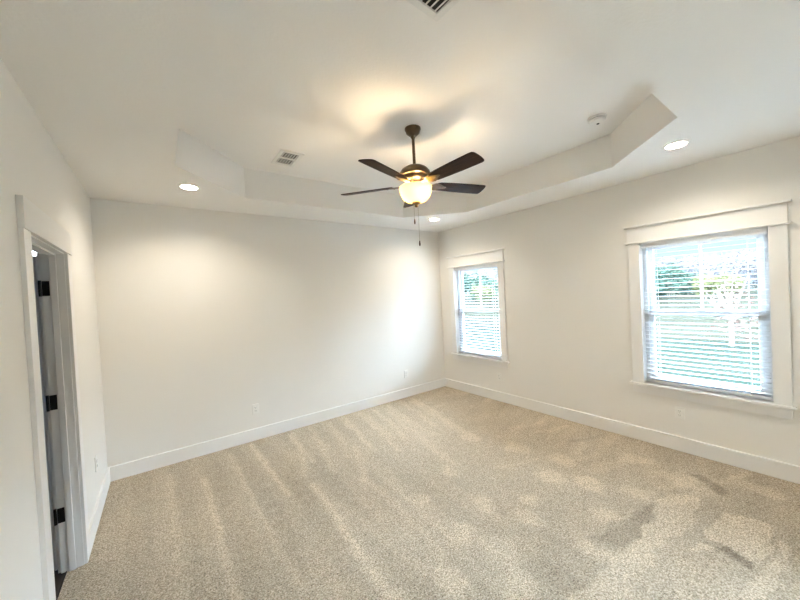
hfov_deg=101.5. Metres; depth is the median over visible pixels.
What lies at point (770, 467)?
baseboard
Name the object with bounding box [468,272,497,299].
evergreen tree
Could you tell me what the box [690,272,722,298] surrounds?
tree
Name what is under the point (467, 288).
evergreen tree
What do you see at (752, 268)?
bare tree
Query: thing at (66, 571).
threshold
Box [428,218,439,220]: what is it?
recessed light
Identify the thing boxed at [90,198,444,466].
wall
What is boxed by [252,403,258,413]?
wall outlet
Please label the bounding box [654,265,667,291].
evergreen tree
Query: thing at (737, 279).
tree
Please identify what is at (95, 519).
baseboard
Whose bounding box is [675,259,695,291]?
bare tree
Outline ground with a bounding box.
[464,326,760,388]
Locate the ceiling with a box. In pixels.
[0,0,799,231]
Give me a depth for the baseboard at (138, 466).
3.94 m
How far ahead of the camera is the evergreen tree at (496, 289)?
55.31 m
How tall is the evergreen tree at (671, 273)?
4.400 m
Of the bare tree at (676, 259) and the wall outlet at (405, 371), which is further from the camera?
the bare tree at (676, 259)
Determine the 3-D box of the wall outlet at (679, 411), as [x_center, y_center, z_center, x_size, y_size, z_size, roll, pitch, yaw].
[2.738,1.106,3.200,0.010,0.120,0.074,-4,1,-36]
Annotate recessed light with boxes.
[177,183,200,190]
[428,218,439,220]
[661,139,690,149]
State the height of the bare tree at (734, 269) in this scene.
6.357 m
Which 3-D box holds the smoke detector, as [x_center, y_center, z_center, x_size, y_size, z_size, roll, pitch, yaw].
[1.635,-1.486,2.714,0.140,0.048,0.140,-4,1,-36]
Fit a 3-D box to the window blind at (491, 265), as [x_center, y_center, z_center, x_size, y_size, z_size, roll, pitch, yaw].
[1.238,0.161,5.216,0.066,1.447,0.886,-4,1,-36]
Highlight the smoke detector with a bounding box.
[587,113,606,125]
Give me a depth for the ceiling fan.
2.64 m
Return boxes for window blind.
[454,262,500,358]
[640,226,772,399]
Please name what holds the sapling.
on the ground
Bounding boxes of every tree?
[463,272,472,293]
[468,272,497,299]
[470,285,495,304]
[484,268,498,298]
[491,280,498,296]
[654,256,679,269]
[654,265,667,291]
[655,262,688,295]
[673,270,699,295]
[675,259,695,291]
[676,253,719,278]
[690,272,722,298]
[698,256,734,280]
[714,271,744,296]
[716,251,756,289]
[720,248,757,291]
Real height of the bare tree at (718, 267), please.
5.364 m
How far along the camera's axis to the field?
19.16 m
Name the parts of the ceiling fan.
blade, blade, blade, lamp shade, blade, blade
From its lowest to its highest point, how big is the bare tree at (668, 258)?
6.217 m
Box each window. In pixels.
[446,248,509,368]
[623,198,797,419]
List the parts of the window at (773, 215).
casing, sash, frame, sash, casing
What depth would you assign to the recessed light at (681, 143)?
2.61 m
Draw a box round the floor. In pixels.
[54,386,799,599]
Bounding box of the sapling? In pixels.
[705,273,758,345]
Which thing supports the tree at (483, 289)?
on the field
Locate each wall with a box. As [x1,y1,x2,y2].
[0,58,106,599]
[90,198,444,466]
[438,136,799,465]
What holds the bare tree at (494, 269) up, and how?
on the field
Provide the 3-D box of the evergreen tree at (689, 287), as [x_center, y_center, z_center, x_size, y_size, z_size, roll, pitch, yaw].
[37.542,-2.336,42.957,4.273,3.561,4.509,-4,1,-36]
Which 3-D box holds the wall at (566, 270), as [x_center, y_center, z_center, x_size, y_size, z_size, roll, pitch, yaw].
[2.756,0.092,3.217,0.140,3.370,6.600,-4,1,-36]
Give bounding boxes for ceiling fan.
[341,124,485,245]
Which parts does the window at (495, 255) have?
casing, frame, sash, sash, casing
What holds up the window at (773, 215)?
in the wall at (566, 270)
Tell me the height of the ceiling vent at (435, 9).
0.012 m
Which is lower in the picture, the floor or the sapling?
the floor
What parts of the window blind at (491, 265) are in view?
rail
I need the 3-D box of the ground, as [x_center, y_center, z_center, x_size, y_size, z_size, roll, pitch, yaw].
[-3.989,1.983,20.939,9.831,0.300,150.000,-4,1,-36]
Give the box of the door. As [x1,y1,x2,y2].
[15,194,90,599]
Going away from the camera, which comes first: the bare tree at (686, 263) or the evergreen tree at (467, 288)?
the bare tree at (686, 263)
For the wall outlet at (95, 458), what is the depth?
2.65 m
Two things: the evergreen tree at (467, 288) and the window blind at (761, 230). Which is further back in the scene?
the evergreen tree at (467, 288)
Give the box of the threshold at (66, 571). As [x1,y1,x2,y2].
[56,571,66,599]
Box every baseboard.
[89,467,110,552]
[109,378,444,481]
[445,378,799,483]
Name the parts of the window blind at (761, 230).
ladder cord, rail, ladder cord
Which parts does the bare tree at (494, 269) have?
crown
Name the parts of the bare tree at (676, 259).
crown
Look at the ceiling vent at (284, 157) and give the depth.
3.17 m
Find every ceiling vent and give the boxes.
[271,149,303,166]
[406,0,459,21]
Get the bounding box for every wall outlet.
[94,454,97,471]
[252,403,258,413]
[404,370,407,377]
[675,406,684,419]
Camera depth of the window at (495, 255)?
5.25 m
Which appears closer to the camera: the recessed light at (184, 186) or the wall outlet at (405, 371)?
the recessed light at (184, 186)
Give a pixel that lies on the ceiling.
(141, 99)
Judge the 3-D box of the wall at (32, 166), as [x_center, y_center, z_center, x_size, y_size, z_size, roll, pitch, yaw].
[-0.983,0.326,0.461,0.104,3.370,6.600,-4,1,-36]
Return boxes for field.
[464,283,758,343]

